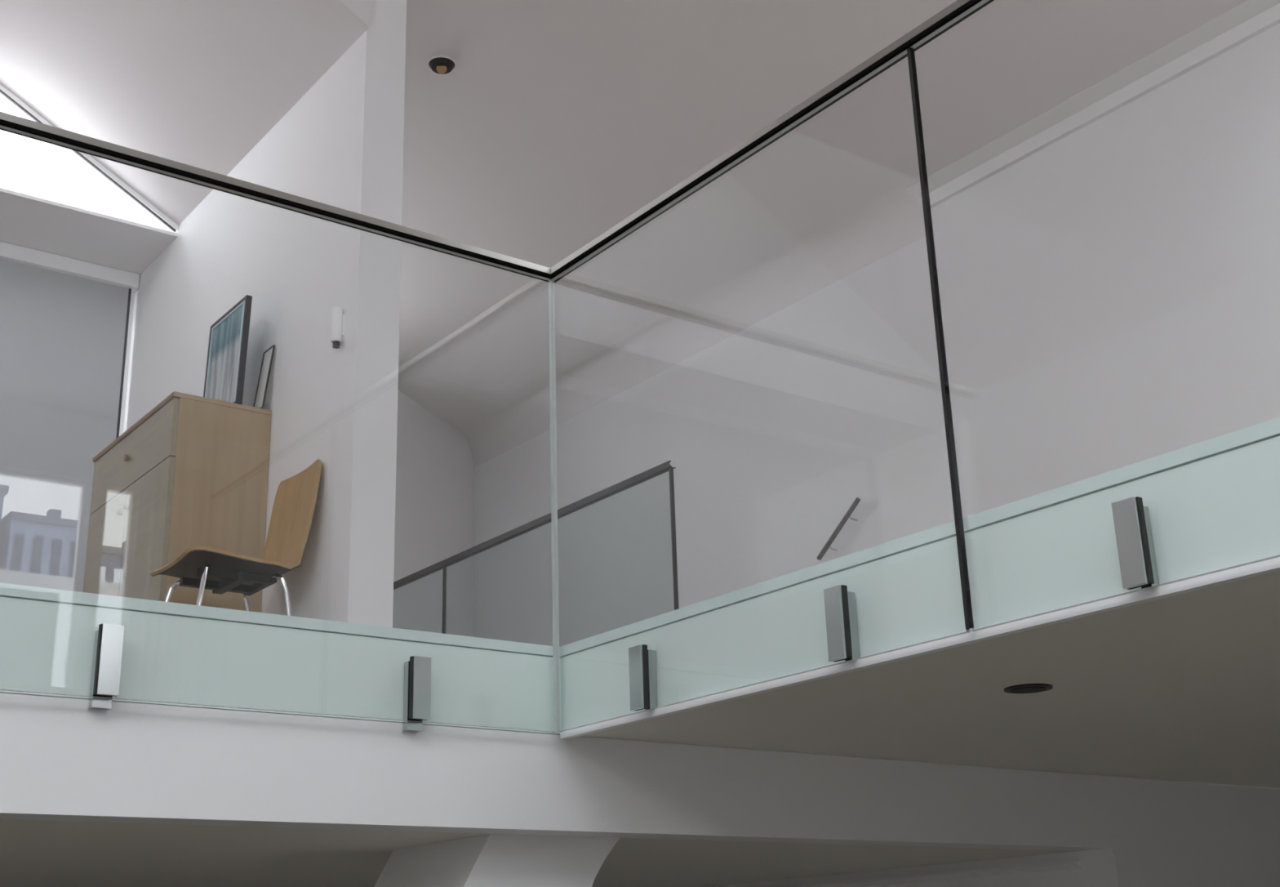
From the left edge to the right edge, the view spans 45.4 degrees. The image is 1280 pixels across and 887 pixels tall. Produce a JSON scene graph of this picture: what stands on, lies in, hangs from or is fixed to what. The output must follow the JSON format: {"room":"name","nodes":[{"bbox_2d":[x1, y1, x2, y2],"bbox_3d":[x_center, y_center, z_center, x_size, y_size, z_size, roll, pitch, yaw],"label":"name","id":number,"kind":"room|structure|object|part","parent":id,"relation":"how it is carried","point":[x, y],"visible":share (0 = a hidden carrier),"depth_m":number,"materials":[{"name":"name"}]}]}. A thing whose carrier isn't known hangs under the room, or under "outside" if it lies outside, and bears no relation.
{"room":"loft living room","nodes":[
{"label":"loft living room","id":0,"kind":"room"},
{"bbox_2d":[0,187,177,275],"bbox_3d":[-3.846,-1.156,5.265,4.400,0.015,0.590,12,-23,-35],"label":"ceiling","id":1,"kind":"structure","parent":0,"point":[26,220],"depth_m":6.26,"materials":[{"name":"white paint"}]},
{"bbox_2d":[0,0,366,230],"bbox_3d":[-3.220,-2.166,4.693,4.400,1.414,1.780,12,-23,-35],"label":"ceiling","id":2,"kind":"structure","parent":0,"point":[197,83],"depth_m":5.62,"materials":[{"name":"white paint"}]},
{"bbox_2d":[117,0,406,627],"bbox_3d":[-2.140,0.101,6.469,0.145,2.580,4.420,12,-23,-35],"label":"wall partition","id":3,"kind":"structure","parent":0,"point":[340,145],"depth_m":5.03,"materials":[{"name":"white paint"}]},
{"bbox_2d":[0,240,139,591],"bbox_3d":[-3.793,-0.089,5.130,4.095,2.088,0.057,12,-23,-35],"label":"window","id":4,"kind":"structure","parent":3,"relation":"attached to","point":[64,320],"depth_m":6.27,"materials":[{"name":"white"}]},
{"bbox_2d":[119,291,134,435],"bbox_3d":[-3.959,-0.074,5.100,4.400,2.130,0.100,12,-23,-35],"label":"wall window","id":5,"kind":"structure","parent":3,"relation":"in","point":[132,295],"depth_m":6.54,"materials":[{"name":"white paint"}]},
{"bbox_2d":[330,306,344,348],"bbox_3d":[-0.949,-0.362,4.788,0.036,0.132,0.034,12,-23,-35],"label":"wall light","id":6,"kind":"object","parent":3,"relation":"attached to","point":[337,316],"visible":1,"depth_m":4.78,"materials":[{"name":"white plastic"}]},
{"bbox_3d":[-0.937,-0.370,4.800,0.005,0.070,0.024,12,-23,-35],"label":"plate","id":7,"kind":"part","parent":6,"relation":"part of","materials":[{"name":"white metal"}]},
{"bbox_2d":[333,0,370,29],"bbox_3d":[-2.668,-2.004,3.875,4.400,0.543,0.020,12,-23,-35],"label":"wall","id":8,"kind":"structure","parent":0,"point":[359,10],"depth_m":5.03,"materials":[{"name":"white paint"}]},
{"bbox_2d":[392,389,474,636],"bbox_3d":[-1.590,0.683,7.981,0.092,2.430,3.272,-8,-20,18],"label":"wall","id":9,"kind":"structure","parent":0,"point":[435,468],"depth_m":9.03,"materials":[{"name":"white paint"}]},
{"bbox_2d":[373,833,619,886],"bbox_3d":[-0.437,1.217,3.979,0.600,0.345,0.500,12,-23,-35],"label":"wall","id":10,"kind":"structure","parent":0,"point":[489,860],"depth_m":3.87,"materials":[{"name":"white paint"}]},
{"bbox_2d":[0,818,1077,886],"bbox_3d":[-2.330,1.340,4.842,7.200,0.100,4.150,12,-23,-35],"label":"ceiling","id":11,"kind":"structure","parent":0,"point":[33,852],"depth_m":4.53,"materials":[{"name":"white paint"}]},
{"bbox_2d":[0,692,1279,886],"bbox_3d":[-0.223,1.831,3.496,9.200,2.299,0.120,12,-23,-35],"label":"wall","id":12,"kind":"structure","parent":0,"point":[61,758],"depth_m":3.82,"materials":[{"name":"white paint"}]},
{"bbox_2d":[0,596,560,734],"bbox_3d":[-2.058,0.244,2.550,4.630,0.193,0.010,12,-23,-35],"label":"floor edge fascia","id":13,"kind":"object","parent":12,"relation":"attached to","point":[46,646],"depth_m":3.42,"materials":[{"name":"white paint"}]},
{"bbox_2d":[560,556,1279,738],"bbox_3d":[1.474,-0.042,1.740,0.021,0.016,5.570,12,-23,-35],"label":"trim","id":14,"kind":"structure","parent":12,"relation":"attached to","point":[1272,565],"depth_m":2.83,"materials":[{"name":"white paint"}]},
{"bbox_2d":[560,435,1279,730],"bbox_3d":[1.471,-0.136,1.780,0.010,0.193,5.580,12,-23,-35],"label":"floor edge fascia","id":15,"kind":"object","parent":12,"relation":"attached to","point":[1220,511],"depth_m":2.85,"materials":[{"name":"white paint"}]},
{"bbox_2d":[1110,853,1124,886],"bbox_3d":[1.585,2.309,4.665,0.030,2.045,0.018,12,-23,-35],"label":"trim","id":16,"kind":"structure","parent":12,"relation":"attached to","point":[1116,864],"depth_m":4.97,"materials":[{"name":"white paint"}]},
{"bbox_2d":[0,570,1279,788],"bbox_3d":[-0.222,0.630,3.854,9.200,0.200,11.150,12,-23,-35],"label":"ceiling","id":17,"kind":"structure","parent":0,"point":[1185,686],"depth_m":3.61,"materials":[{"name":"white paint"}]},
{"bbox_2d":[0,111,559,732],"bbox_3d":[-0.906,-0.015,3.517,1.735,1.282,0.056,12,-23,-35],"label":"glass balustrade","id":18,"kind":"object","parent":17,"relation":"attached to","point":[108,638],"visible":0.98,"depth_m":3.60,"materials":[{"name":"grey"}]},
{"bbox_3d":[-0.925,-0.612,3.722,1.735,0.018,0.030,12,-23,-35],"label":"handrail","id":19,"kind":"part","parent":18,"relation":"part of","materials":[{"name":"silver metal"}]},
{"bbox_2d":[0,582,559,656],"bbox_3d":[-2.065,0.138,2.588,4.626,0.025,0.024,12,-23,-35],"label":"trim","id":20,"kind":"structure","parent":17,"relation":"on","point":[11,590],"depth_m":3.44,"materials":[{"name":"white paint"}]},
{"bbox_2d":[551,0,1279,732],"bbox_3d":[0.495,-0.212,3.106,0.056,1.262,2.398,12,-23,-35],"label":"glass balustrade","id":21,"kind":"object","parent":17,"relation":"attached to","point":[1131,519],"visible":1,"depth_m":3.14,"materials":[{"name":"grey"}]},
{"bbox_3d":[0.480,-0.802,3.302,0.030,0.018,2.384,12,-23,-35],"label":"handrail","id":22,"kind":"part","parent":21,"relation":"part of","materials":[{"name":"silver metal"}]},
{"bbox_3d":[0.180,-0.052,3.498,0.012,1.234,1.342,12,-23,-35],"label":"glass panel","id":23,"kind":"part","parent":21,"relation":"part of","materials":[{"name":"grey"}]},
{"bbox_3d":[0.893,-0.384,2.600,0.012,1.234,1.027,12,-23,-35],"label":"glass panel","id":24,"kind":"part","parent":21,"relation":"part of","materials":[{"name":"grey"}]},
{"bbox_2d":[560,417,1279,656],"bbox_3d":[1.471,-0.241,1.817,0.024,0.025,5.576,12,-23,-35],"label":"trim","id":25,"kind":"structure","parent":17,"relation":"on","point":[1270,428],"depth_m":2.88,"materials":[{"name":"white"}]},
{"bbox_2d":[1004,683,1053,693],"bbox_3d":[0.861,0.543,3.388,0.106,0.008,0.106,12,-23,-35],"label":"recessed light","id":26,"kind":"object","parent":17,"relation":"in","point":[1027,687],"visible":1,"depth_m":3.37,"materials":[{"name":"brown metal"}]},
{"bbox_2d":[397,0,1247,431],"bbox_3d":[-1.155,-2.009,4.090,7.070,0.100,11.150,12,-23,-35],"label":"ceiling","id":27,"kind":"structure","parent":0,"point":[553,123],"depth_m":6.21,"materials":[{"name":"white paint"}]},
{"bbox_2d":[428,55,455,74],"bbox_3d":[-0.738,-1.397,5.690,0.100,0.046,0.100,12,-23,-35],"label":"recessed light","id":28,"kind":"object","parent":27,"relation":"in","point":[442,64],"visible":1,"depth_m":5.67,"materials":[{"name":"black metal"}]},
{"bbox_2d":[473,22,1279,646],"bbox_3d":[1.856,-0.285,5.846,0.100,2.700,11.150,12,-23,-35],"label":"wall","id":29,"kind":"structure","parent":0,"point":[1109,295],"depth_m":6.51,"materials":[{"name":"white paint"}]},
{"bbox_2d":[459,186,925,467],"bbox_3d":[-0.015,-0.461,8.273,0.185,0.185,4.100,12,-23,-35],"label":"trim","id":30,"kind":"structure","parent":29,"relation":"attached to","point":[893,220],"depth_m":7.81,"materials":[{"name":"white paint"}]},
{"bbox_2d":[816,497,860,559],"bbox_3d":[0.902,0.386,6.838,0.061,0.228,0.292,12,-23,-35],"label":"wall handrail","id":31,"kind":"object","parent":29,"relation":"attached to","point":[827,545],"visible":1,"depth_m":6.82,"materials":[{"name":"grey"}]},
{"bbox_2d":[906,0,1279,208],"bbox_3d":[1.738,-1.359,6.149,0.150,0.165,11.150,12,-23,-35],"label":"trim","id":32,"kind":"structure","parent":29,"relation":"attached to","point":[1249,19],"depth_m":6.01,"materials":[{"name":"white paint"}]},
{"bbox_2d":[709,850,1086,886],"bbox_3d":[0.336,2.907,6.316,0.100,2.065,4.050,12,-23,-35],"label":"wall","id":33,"kind":"structure","parent":0,"point":[1070,877],"depth_m":5.42,"materials":[{"name":"white paint"}]},
{"bbox_2d":[786,860,1081,886],"bbox_3d":[0.265,1.956,6.591,0.025,0.025,4.000,12,-23,-35],"label":"trim","id":34,"kind":"structure","parent":33,"relation":"attached to","point":[1067,864],"depth_m":5.49,"materials":[{"name":"white paint"}]},
{"bbox_3d":[-1.026,0.355,3.317,7.200,0.020,11.150,12,-23,-35],"label":"boards","id":35,"kind":"object","parent":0,"visible":0},
{"bbox_2d":[82,391,271,612],"bbox_3d":[-1.602,0.457,5.175,0.351,1.032,0.796,12,-23,-35],"label":"dresser","id":36,"kind":"object","parent":35,"relation":"on","point":[193,471],"visible":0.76,"depth_m":4.99,"materials":[{"name":"brown wood"}]},
{"bbox_3d":[-1.836,0.550,5.217,0.019,0.728,0.390,12,-23,-35],"label":"door","id":37,"kind":"part","parent":36,"relation":"part of","materials":[{"name":"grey wood"}]},
{"bbox_3d":[-1.762,0.234,5.177,0.020,0.018,0.018,12,-23,-35],"label":"knob","id":38,"kind":"part","parent":36,"relation":"part of","materials":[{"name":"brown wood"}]},
{"bbox_3d":[-1.720,0.215,5.125,0.020,0.018,0.018,12,-23,-35],"label":"knob","id":39,"kind":"part","parent":36,"relation":"part of","materials":[{"name":"brown wood"}]},
{"bbox_3d":[-1.747,0.050,5.211,0.020,0.026,0.026,12,-23,-35],"label":"knob","id":40,"kind":"part","parent":36,"relation":"part of","materials":[{"name":"brown wood"}]},
{"bbox_3d":[-1.733,0.055,5.220,0.019,0.195,0.784,12,-23,-35],"label":"drawer","id":41,"kind":"part","parent":36,"relation":"part of","materials":[{"name":"grey wood"}]},
{"bbox_3d":[-1.601,0.440,4.921,0.019,0.728,0.390,12,-23,-35],"label":"door","id":42,"kind":"part","parent":36,"relation":"part of","materials":[{"name":"grey wood"}]},
{"bbox_2d":[203,294,252,404],"bbox_3d":[-1.426,-0.274,5.260,0.034,0.396,0.320,12,-23,-35],"label":"framed picture","id":43,"kind":"object","parent":36,"relation":"on","point":[226,360],"visible":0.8,"depth_m":5.24,"materials":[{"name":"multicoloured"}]},
{"bbox_2d":[206,304,243,402],"bbox_3d":[-1.425,-0.274,5.261,0.013,0.375,0.300,14,-25,-34],"label":"print","id":44,"kind":"object","parent":43,"relation":"attached to","point":[224,361],"depth_m":5.25},
{"bbox_2d":[253,344,275,408],"bbox_3d":[-1.279,-0.216,5.193,0.036,0.234,0.085,12,-23,-35],"label":"framed picture","id":45,"kind":"object","parent":36,"relation":"on","point":[268,355],"visible":0.83,"depth_m":5.20,"materials":[{"name":"black"}]},
{"bbox_2d":[149,458,321,615],"bbox_3d":[-1.219,0.401,4.597,0.426,0.738,0.336,12,-23,-35],"label":"chair","id":46,"kind":"object","parent":35,"relation":"on","point":[221,571],"visible":0.84,"depth_m":4.61,"materials":[{"name":"brown wood"}]},
{"bbox_3d":[-1.401,0.581,4.544,0.134,0.356,0.043,-7,-20,14],"label":"leg","id":47,"kind":"part","parent":46,"relation":"part of","materials":[{"name":"silver metal"}]},
{"bbox_3d":[-1.258,0.515,4.364,0.043,0.356,0.134,-2,-19,0],"label":"leg","id":48,"kind":"part","parent":46,"relation":"part of","materials":[{"name":"silver metal"}]},
{"bbox_3d":[-1.237,0.415,4.577,0.230,0.028,0.200,12,-23,-35],"label":"mounting plate","id":49,"kind":"part","parent":46,"relation":"part of","materials":[{"name":"black plastic"}]},
{"bbox_3d":[-1.205,0.623,4.684,0.043,0.356,0.134,-2,-19,0],"label":"leg","id":50,"kind":"part","parent":46,"relation":"part of","materials":[{"name":"silver metal"}]},
{"bbox_3d":[-1.062,0.557,4.505,0.134,0.356,0.043,-7,-20,14],"label":"leg","id":51,"kind":"part","parent":46,"relation":"part of","materials":[{"name":"silver metal"}]},
{"bbox_2d":[393,460,679,633],"bbox_3d":[-0.676,0.935,6.663,0.028,1.037,2.735,12,-23,-35],"label":"balustrade","id":52,"kind":"object","parent":35,"relation":"on","point":[668,465],"visible":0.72,"depth_m":6.33,"materials":[{"name":"grey metal"}]},
{"bbox_3d":[-0.378,0.807,6.285,0.010,1.013,1.700,12,-23,-35],"label":"glass pane","id":53,"kind":"part","parent":52,"relation":"part of","materials":[{"name":"glass"}]},
{"bbox_3d":[0.133,0.567,5.644,0.014,1.018,0.010,12,-23,-35],"label":"trim","id":54,"kind":"part","parent":52,"relation":"part of","materials":[{"name":"brown metal"}]},
{"bbox_3d":[-4.089,-1.968,5.046,3.480,1.404,0.100,12,-23,-35],"label":"wall","id":55,"kind":"structure","parent":0,"visible":0},
{"bbox_2d":[0,84,178,232],"bbox_3d":[-2.338,-1.198,6.118,1.020,0.549,0.054,12,-23,-35],"label":"window","id":56,"kind":"structure","parent":55,"relation":"in","point":[7,96],"depth_m":6.20,"materials":[{"name":"glass"},{"name":"white painted metal"}]}
]}

